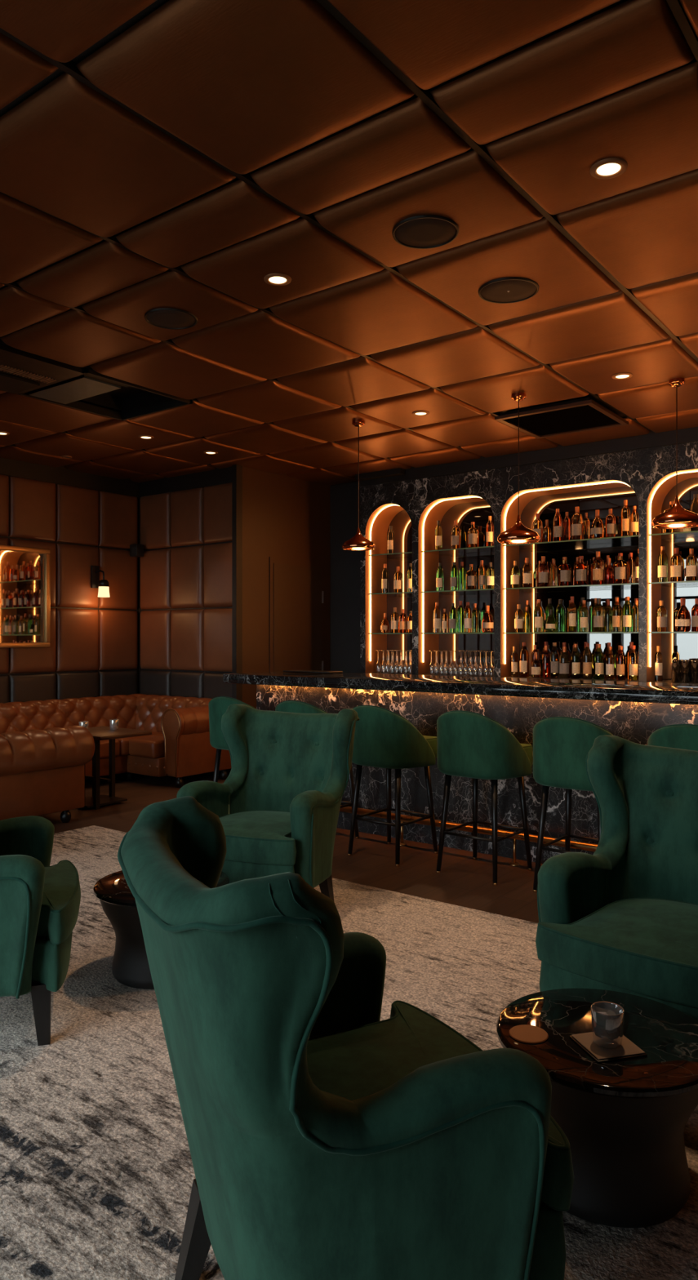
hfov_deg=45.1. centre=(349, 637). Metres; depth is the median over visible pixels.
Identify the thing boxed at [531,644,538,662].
bottle
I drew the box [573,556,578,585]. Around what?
bottle
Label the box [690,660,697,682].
tumbler
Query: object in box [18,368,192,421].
ceiling vent
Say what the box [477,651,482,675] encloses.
glass
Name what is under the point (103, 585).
wall sconce
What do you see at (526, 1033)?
coaster
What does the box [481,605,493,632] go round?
bottle
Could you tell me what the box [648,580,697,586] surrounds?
glass shelf
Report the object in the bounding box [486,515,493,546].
bottle
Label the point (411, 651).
glass
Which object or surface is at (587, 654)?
bottle
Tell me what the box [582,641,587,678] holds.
bottle
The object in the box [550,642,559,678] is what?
bottle
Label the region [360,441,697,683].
wall
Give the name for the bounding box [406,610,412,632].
bottle
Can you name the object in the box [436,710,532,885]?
bar stool
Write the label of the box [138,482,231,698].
wall
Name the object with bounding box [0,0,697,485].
ceiling
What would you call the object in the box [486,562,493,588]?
bottle
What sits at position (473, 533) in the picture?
bottle
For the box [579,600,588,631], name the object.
bottle
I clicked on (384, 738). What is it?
bar stool
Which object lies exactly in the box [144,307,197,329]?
ceiling speaker
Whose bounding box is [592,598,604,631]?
bottle
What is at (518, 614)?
bottle
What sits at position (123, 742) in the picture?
seat cushion
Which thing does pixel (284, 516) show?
wall
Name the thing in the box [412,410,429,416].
recessed light
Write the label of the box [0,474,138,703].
wall
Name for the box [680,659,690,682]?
tumbler
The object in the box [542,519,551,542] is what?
bottle
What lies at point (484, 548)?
glass shelf
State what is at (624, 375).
recessed light
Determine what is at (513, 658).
bottle
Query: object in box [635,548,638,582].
bottle
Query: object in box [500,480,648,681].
display shelf
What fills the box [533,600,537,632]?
bottle
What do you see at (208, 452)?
recessed light
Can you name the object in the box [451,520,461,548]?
bottle
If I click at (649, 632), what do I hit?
glass shelf
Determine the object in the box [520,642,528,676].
bottle
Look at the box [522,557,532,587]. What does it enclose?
bottle
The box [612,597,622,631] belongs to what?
bottle
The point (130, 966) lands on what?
round table
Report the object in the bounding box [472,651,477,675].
glass
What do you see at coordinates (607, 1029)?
tumbler
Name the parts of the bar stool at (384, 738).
leg, leg, backrest, leg, seat, leg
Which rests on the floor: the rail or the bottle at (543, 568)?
the rail
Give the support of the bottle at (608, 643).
on the wall at (641, 469)
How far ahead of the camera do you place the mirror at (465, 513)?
8.39 m
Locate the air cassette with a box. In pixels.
[0,343,84,394]
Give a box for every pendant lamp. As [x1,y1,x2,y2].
[342,419,375,551]
[497,392,540,544]
[650,377,697,528]
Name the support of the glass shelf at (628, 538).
attached to the display shelf at (602, 495)
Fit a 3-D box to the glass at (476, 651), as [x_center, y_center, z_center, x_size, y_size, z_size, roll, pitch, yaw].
[1.215,0.242,8.046,0.046,0.234,0.044,0,0,37]
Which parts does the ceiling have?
panel, panel, panel, panel, panel, panel, panel, panel, panel, panel, panel, panel, panel, panel, panel, panel, panel, panel, panel, panel, panel, panel, panel, panel, panel, panel, panel, panel, panel, panel, panel, panel, panel, panel, panel, panel, panel, panel, panel, panel, panel, panel, panel, panel, panel, panel, panel, panel, panel, panel, panel, panel, panel, panel, panel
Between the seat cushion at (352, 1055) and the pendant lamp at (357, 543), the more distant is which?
the pendant lamp at (357, 543)
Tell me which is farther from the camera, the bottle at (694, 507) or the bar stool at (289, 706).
the bottle at (694, 507)
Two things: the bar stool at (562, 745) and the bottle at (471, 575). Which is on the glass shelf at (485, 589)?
the bottle at (471, 575)
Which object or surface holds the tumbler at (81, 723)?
on the side table at (99, 733)
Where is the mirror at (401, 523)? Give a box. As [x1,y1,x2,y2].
[386,509,412,672]
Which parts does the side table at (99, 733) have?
leg, leg, leg, leg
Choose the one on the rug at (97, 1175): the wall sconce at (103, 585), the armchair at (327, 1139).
the armchair at (327, 1139)
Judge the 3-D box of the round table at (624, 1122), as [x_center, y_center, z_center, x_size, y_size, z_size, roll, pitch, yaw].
[0.641,1.165,2.100,0.536,0.365,0.536,0,0,37]
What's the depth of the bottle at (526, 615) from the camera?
7.71 m
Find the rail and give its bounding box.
[339,804,598,866]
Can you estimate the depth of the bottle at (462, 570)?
8.12 m
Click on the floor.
(464, 881)
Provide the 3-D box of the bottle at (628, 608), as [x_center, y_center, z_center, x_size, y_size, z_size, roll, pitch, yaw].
[2.381,-0.203,7.171,0.078,0.302,0.080,0,0,35]
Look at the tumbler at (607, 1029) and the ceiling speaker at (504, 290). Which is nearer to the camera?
the tumbler at (607, 1029)
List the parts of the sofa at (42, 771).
panel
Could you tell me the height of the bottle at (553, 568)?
0.242 m
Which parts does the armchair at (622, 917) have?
seat rail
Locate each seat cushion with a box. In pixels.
[35,860,80,942]
[90,738,119,759]
[115,731,163,755]
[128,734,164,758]
[219,810,296,864]
[306,1001,573,1209]
[535,898,697,1006]
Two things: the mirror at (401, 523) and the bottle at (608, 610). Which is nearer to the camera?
the bottle at (608, 610)
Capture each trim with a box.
[0,457,242,701]
[355,426,697,487]
[363,672,697,684]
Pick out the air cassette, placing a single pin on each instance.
(21, 371)
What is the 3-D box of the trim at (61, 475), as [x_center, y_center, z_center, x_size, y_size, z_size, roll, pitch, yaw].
[-3.948,-0.190,5.628,1.562,3.100,7.580,0,0,37]
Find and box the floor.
[37,772,542,923]
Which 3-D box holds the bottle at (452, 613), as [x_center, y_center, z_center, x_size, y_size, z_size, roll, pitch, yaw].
[1.016,-0.197,8.209,0.075,0.290,0.076,0,0,25]
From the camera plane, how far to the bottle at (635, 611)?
7.10 m
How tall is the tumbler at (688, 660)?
0.180 m
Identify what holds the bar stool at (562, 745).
on the floor
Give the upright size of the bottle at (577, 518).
0.303 m
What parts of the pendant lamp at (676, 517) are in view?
lamp shade, cord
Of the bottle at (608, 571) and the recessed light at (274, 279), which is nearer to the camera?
the recessed light at (274, 279)
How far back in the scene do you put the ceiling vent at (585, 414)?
6.34 m
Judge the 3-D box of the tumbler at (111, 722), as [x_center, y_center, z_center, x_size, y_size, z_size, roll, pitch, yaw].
[-1.932,0.713,6.909,0.077,0.084,0.077,0,0,37]
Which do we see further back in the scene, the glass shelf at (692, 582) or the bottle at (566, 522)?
the bottle at (566, 522)
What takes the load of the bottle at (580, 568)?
on the glass shelf at (630, 584)
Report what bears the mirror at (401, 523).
attached to the display shelf at (384, 516)
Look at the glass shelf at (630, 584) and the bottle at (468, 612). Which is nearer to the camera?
the glass shelf at (630, 584)
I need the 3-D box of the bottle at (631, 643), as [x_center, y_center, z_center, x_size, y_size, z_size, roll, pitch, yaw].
[2.442,0.196,7.258,0.069,0.325,0.069,0,0,33]
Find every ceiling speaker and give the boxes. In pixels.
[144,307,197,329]
[391,214,458,248]
[478,276,538,303]
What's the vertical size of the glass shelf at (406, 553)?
0.012 m
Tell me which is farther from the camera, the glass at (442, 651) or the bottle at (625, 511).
the glass at (442, 651)
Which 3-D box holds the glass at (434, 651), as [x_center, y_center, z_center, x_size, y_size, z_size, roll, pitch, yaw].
[0.853,0.242,8.227,0.046,0.234,0.044,0,0,37]
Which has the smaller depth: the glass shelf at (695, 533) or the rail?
the rail
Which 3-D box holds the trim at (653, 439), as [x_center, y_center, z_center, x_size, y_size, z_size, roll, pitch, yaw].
[3.418,-1.752,6.622,7.775,0.375,0.920,0,0,37]
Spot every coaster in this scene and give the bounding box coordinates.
[508,1024,548,1044]
[568,1035,647,1062]
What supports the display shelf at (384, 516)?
attached to the wall at (641, 469)
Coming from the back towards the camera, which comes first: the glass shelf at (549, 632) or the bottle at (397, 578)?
the bottle at (397, 578)
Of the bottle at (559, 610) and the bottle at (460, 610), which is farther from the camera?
the bottle at (460, 610)
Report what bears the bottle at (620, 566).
on the glass shelf at (630, 584)
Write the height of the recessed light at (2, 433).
0.019 m
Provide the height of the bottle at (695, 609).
0.269 m
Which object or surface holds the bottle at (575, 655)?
on the wall at (641, 469)
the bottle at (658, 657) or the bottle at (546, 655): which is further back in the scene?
the bottle at (546, 655)
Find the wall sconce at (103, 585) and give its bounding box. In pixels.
[90,565,110,597]
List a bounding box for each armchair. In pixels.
[0,815,80,1045]
[117,795,573,1279]
[176,703,359,900]
[535,735,697,1021]
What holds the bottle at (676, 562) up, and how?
on the glass shelf at (692, 582)
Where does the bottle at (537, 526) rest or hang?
on the glass shelf at (628, 538)
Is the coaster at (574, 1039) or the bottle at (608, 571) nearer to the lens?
the coaster at (574, 1039)
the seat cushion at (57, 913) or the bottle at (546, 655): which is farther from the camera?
the bottle at (546, 655)
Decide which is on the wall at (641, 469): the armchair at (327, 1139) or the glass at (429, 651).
the glass at (429, 651)
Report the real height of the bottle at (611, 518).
0.256 m
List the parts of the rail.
post, post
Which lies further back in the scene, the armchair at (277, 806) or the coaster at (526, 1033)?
the armchair at (277, 806)
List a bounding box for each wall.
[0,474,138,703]
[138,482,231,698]
[242,466,330,708]
[330,481,359,673]
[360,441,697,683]
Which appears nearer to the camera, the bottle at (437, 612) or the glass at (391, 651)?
the bottle at (437, 612)
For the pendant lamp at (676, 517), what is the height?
0.956 m
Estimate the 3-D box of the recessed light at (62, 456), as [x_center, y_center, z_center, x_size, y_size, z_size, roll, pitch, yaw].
[-2.604,-1.673,7.750,0.093,0.019,0.093,0,0,37]
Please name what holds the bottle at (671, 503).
on the glass shelf at (695, 533)
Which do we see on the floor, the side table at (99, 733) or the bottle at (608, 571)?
the side table at (99, 733)
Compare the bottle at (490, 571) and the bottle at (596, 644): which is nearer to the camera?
the bottle at (596, 644)
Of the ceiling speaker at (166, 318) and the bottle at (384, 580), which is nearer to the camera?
the ceiling speaker at (166, 318)
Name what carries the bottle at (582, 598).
on the glass shelf at (549, 632)
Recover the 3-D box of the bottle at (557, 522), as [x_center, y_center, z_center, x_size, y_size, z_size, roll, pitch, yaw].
[1.877,-1.012,7.554,0.078,0.302,0.080,0,0,10]
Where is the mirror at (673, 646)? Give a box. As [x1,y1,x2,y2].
[661,477,697,679]
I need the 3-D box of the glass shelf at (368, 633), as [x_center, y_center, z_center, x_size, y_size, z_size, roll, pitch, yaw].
[0.527,-0.046,8.663,0.565,0.012,0.330,0,0,37]
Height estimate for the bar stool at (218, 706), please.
0.952 m
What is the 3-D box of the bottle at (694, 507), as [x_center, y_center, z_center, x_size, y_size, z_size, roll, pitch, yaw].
[2.824,-1.016,6.834,0.081,0.310,0.082,0,0,20]
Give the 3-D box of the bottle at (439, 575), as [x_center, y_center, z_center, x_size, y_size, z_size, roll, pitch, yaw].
[0.899,-0.602,8.298,0.073,0.281,0.074,0,0,30]
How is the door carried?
in the wall at (284, 516)
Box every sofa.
[0,693,231,787]
[0,725,94,822]
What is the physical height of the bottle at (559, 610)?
0.296 m
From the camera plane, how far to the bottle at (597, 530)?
7.29 m
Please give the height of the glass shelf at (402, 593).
0.012 m
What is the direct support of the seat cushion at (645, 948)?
on the armchair at (622, 917)
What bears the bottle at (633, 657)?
on the wall at (641, 469)
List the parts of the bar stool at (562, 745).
leg, leg, backrest, leg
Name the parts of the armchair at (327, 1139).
leg, seat rail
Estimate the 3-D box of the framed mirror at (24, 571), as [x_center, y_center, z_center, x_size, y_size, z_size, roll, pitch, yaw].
[-3.150,-0.385,7.848,0.045,0.950,0.780,0,0,37]
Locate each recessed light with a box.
[0,431,9,435]
[61,455,71,458]
[137,435,154,439]
[203,450,217,454]
[263,272,291,285]
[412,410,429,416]
[590,157,627,179]
[612,372,632,379]
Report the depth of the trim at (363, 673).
7.42 m
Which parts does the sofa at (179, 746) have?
backrest, nailhead trim, backrest, arm panel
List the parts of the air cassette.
intake panel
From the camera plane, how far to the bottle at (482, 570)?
7.99 m
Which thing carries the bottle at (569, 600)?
on the glass shelf at (549, 632)
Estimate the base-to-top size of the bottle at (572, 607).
0.319 m
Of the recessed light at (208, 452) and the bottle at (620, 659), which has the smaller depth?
the bottle at (620, 659)
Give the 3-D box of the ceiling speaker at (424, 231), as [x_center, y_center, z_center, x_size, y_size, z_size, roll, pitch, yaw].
[0.315,-1.669,3.457,0.275,0.011,0.275,0,0,37]
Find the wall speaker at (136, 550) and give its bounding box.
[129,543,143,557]
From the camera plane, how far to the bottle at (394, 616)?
8.59 m
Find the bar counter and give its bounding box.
[222,671,697,863]
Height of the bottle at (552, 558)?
0.266 m
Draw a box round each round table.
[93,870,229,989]
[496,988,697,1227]
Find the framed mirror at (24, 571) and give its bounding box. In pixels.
[0,544,49,648]
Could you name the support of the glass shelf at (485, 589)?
attached to the display shelf at (465, 509)
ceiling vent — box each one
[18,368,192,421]
[494,396,628,438]
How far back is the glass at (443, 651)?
8.15 m
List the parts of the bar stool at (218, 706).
leg, backrest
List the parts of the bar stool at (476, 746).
leg, leg, backrest, leg, leg, seat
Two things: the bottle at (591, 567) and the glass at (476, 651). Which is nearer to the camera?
the bottle at (591, 567)
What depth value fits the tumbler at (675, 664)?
6.84 m
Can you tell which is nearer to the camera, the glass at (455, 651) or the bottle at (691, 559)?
the bottle at (691, 559)
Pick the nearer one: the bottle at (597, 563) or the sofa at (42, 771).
the sofa at (42, 771)
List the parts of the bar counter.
edge moulding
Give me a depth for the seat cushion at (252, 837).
3.80 m
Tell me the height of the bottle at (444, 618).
0.237 m
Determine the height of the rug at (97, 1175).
0.012 m
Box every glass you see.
[384,650,389,673]
[389,650,394,673]
[404,650,408,672]
[407,650,412,674]
[408,650,412,673]
[429,650,433,674]
[433,650,438,675]
[435,650,439,674]
[439,650,443,675]
[440,651,444,674]
[443,650,448,675]
[448,650,453,675]
[453,651,457,675]
[457,651,462,675]
[462,651,467,675]
[467,651,472,675]
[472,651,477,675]
[473,650,478,675]
[473,651,477,675]
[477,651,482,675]
[483,651,488,675]
[488,651,493,676]
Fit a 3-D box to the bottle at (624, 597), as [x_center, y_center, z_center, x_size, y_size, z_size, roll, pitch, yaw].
[2.409,-0.203,7.283,0.072,0.302,0.072,0,0,-1]
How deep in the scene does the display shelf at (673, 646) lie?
7.11 m
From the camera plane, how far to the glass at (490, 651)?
7.85 m
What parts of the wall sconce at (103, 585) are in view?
plate, arm, lamp shade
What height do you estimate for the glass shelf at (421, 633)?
0.012 m
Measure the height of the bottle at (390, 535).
0.296 m
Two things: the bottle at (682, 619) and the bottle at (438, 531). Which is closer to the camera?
the bottle at (682, 619)
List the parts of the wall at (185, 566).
wall panel, wall panel, wall panel, wall panel, wall panel, wall panel, wall panel, wall panel, wall panel, wall panel, wall panel, wall panel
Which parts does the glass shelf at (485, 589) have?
pane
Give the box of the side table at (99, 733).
[78,725,151,809]
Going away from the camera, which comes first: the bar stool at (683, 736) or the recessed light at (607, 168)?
the recessed light at (607, 168)
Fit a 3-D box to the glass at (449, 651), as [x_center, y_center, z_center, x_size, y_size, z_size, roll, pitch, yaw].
[0.985,0.242,8.127,0.046,0.234,0.044,0,0,37]
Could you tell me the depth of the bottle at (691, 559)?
6.82 m
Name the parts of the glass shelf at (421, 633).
pane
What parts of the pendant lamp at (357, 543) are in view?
lamp shade, cord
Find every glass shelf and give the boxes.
[368,551,412,558]
[368,591,412,595]
[368,632,412,634]
[421,546,493,555]
[421,588,493,594]
[421,632,493,634]
[503,534,638,549]
[503,582,638,591]
[503,631,638,633]
[648,530,697,539]
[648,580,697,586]
[648,631,697,633]
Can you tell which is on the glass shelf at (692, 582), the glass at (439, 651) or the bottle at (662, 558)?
the bottle at (662, 558)
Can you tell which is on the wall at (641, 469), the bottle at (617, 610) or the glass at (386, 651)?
the glass at (386, 651)
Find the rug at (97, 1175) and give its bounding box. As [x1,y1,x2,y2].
[0,825,697,1279]
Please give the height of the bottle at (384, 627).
0.207 m
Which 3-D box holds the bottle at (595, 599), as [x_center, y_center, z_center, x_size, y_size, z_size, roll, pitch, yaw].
[2.190,-0.203,7.449,0.072,0.302,0.072,0,0,36]
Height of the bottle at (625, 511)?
0.319 m
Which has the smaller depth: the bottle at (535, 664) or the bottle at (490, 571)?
the bottle at (535, 664)
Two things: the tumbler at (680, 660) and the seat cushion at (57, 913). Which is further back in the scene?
the tumbler at (680, 660)
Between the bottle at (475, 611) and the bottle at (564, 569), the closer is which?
the bottle at (564, 569)
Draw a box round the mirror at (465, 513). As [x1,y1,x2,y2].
[439,501,493,675]
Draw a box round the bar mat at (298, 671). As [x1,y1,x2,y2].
[283,670,342,673]
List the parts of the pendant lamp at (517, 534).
lamp shade, cord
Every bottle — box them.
[380,613,389,632]
[381,564,388,592]
[387,525,394,553]
[391,607,399,632]
[393,566,402,592]
[399,608,406,632]
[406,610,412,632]
[407,563,412,591]
[432,602,440,632]
[435,520,442,550]
[435,563,443,591]
[441,608,448,632]
[448,603,457,632]
[450,561,457,590]
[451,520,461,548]
[457,600,464,632]
[458,561,465,590]
[463,601,471,632]
[466,564,476,589]
[467,521,478,547]
[471,603,478,632]
[478,560,485,589]
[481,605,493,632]
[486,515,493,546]
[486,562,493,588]
[510,646,518,676]
[511,560,519,587]
[514,604,524,632]
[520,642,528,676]
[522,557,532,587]
[524,600,532,632]
[524,606,529,632]
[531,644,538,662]
[531,652,541,677]
[532,513,542,542]
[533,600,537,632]
[534,599,542,632]
[536,560,541,586]
[537,555,548,586]
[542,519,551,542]
[542,641,550,655]
[542,645,550,677]
[545,598,553,632]
[545,609,555,632]
[550,558,555,586]
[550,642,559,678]
[551,560,557,586]
[553,508,562,541]
[555,599,564,631]
[558,556,571,586]
[559,646,569,678]
[560,642,568,654]
[563,511,570,540]
[566,600,570,631]
[568,596,576,631]
[570,644,580,678]
[571,506,582,539]
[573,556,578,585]
[574,555,587,585]
[578,597,584,631]
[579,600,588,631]
[582,512,590,538]
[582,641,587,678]
[582,643,591,679]
[590,509,604,538]
[590,557,595,584]
[591,598,596,631]
[592,551,604,584]
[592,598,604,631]
[593,644,597,678]
[594,644,604,679]
[604,555,611,568]
[604,558,613,584]
[604,600,612,631]
[604,642,610,679]
[605,508,615,537]
[605,646,614,679]
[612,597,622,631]
[613,552,626,583]
[615,644,620,679]
[616,645,626,679]
[621,499,630,536]
[622,596,632,631]
[622,597,626,631]
[626,552,635,583]
[626,641,633,679]
[628,645,638,680]
[630,506,638,535]
[632,600,638,631]
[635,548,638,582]
[654,645,662,680]
[656,600,666,631]
[657,546,667,582]
[661,501,684,533]
[670,547,682,581]
[675,598,691,631]
[685,548,697,581]
[690,493,697,531]
[691,598,697,631]
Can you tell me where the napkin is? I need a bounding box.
[571,1031,644,1059]
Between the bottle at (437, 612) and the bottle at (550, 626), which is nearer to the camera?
the bottle at (550, 626)
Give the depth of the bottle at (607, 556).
7.37 m
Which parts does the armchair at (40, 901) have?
leg, seat rail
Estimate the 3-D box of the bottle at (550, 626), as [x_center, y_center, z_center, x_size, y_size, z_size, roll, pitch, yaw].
[1.826,-0.155,7.593,0.093,0.207,0.095,0,0,26]
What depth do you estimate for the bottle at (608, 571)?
7.24 m
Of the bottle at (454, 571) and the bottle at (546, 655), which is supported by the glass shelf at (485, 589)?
the bottle at (454, 571)
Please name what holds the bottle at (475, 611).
on the glass shelf at (421, 633)
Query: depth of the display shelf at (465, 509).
8.39 m
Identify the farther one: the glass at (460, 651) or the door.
the door
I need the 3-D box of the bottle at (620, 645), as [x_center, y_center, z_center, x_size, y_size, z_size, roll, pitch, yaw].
[2.361,0.211,7.319,0.071,0.296,0.071,0,0,26]
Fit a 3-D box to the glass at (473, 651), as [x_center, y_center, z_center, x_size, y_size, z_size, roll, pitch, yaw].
[1.229,0.242,8.129,0.046,0.234,0.044,0,0,37]
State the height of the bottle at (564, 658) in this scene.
0.282 m
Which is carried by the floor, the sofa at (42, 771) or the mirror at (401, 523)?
the sofa at (42, 771)
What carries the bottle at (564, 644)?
on the wall at (641, 469)
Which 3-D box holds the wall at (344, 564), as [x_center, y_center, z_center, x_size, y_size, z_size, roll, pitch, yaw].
[0.027,-0.290,9.251,0.805,3.300,0.240,0,0,37]
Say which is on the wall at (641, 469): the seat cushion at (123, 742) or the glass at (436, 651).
the glass at (436, 651)
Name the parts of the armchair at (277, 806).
seat rail, leg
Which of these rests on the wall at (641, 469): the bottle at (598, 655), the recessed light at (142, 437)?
the bottle at (598, 655)
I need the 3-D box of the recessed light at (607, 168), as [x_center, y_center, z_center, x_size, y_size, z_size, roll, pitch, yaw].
[0.924,-1.673,2.990,0.130,0.019,0.130,0,0,37]
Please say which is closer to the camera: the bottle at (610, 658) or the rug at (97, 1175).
the rug at (97, 1175)
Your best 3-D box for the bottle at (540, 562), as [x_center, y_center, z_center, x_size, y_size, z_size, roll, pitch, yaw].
[1.768,-0.588,7.770,0.061,0.254,0.061,0,0,36]
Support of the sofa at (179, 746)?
on the floor
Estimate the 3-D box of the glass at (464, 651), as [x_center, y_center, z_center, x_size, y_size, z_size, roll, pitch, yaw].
[1.114,0.242,8.029,0.046,0.234,0.044,0,0,37]
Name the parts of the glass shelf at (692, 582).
pane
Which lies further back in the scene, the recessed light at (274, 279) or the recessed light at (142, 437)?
the recessed light at (142, 437)
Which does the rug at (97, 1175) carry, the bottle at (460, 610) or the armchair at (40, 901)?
the armchair at (40, 901)
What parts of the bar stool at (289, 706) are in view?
backrest, leg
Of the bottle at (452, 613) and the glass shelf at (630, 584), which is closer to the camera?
the glass shelf at (630, 584)
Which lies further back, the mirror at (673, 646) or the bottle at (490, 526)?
the bottle at (490, 526)
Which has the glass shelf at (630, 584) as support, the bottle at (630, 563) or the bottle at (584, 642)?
the bottle at (630, 563)
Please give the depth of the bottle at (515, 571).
7.77 m
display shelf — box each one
[365,503,420,674]
[418,495,502,675]
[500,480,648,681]
[646,468,697,681]
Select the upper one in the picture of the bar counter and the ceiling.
the ceiling
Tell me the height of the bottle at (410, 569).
0.296 m
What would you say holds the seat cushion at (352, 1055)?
on the armchair at (327, 1139)
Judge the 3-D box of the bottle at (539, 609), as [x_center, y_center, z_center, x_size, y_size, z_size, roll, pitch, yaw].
[1.732,-0.203,7.664,0.078,0.302,0.080,0,0,12]
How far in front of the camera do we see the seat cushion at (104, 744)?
7.68 m
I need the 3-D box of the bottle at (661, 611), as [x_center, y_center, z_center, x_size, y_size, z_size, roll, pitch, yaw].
[2.606,-0.183,7.000,0.086,0.262,0.087,0,0,10]
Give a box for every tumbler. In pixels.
[78,720,88,729]
[109,719,119,729]
[591,1001,624,1048]
[671,659,679,682]
[680,659,681,681]
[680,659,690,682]
[688,659,693,681]
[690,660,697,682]
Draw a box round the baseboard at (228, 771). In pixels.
[204,768,231,776]
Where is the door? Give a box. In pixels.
[269,556,324,671]
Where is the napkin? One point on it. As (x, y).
(628, 1047)
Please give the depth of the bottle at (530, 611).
7.82 m
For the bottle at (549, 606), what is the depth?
7.69 m
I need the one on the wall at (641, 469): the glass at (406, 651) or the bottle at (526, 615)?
the glass at (406, 651)
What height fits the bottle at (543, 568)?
0.282 m
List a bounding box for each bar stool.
[208,696,256,782]
[275,700,359,838]
[347,705,437,866]
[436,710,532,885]
[533,716,613,892]
[647,724,697,751]
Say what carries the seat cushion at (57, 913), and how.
on the armchair at (40, 901)
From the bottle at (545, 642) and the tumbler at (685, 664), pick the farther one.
the bottle at (545, 642)
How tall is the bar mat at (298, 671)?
0.010 m
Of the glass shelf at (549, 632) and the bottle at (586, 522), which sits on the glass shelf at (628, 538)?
the bottle at (586, 522)
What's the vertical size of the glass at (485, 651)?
0.234 m
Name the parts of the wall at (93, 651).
wall panel, wall panel, wall panel, wall panel, wall panel, wall panel, wall panel, wall panel, wall panel, wall panel, wall panel, wall panel, wall panel, wall panel, wall panel, wall panel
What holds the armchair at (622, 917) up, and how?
on the rug at (97, 1175)
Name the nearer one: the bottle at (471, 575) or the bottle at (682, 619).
the bottle at (682, 619)
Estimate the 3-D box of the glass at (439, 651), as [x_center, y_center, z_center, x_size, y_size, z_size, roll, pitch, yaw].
[0.899,0.242,8.192,0.046,0.234,0.044,0,0,37]
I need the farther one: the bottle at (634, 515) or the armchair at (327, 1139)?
the bottle at (634, 515)
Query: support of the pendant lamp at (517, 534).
hanging from the ceiling
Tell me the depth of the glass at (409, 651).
8.40 m
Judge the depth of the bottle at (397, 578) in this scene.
8.56 m

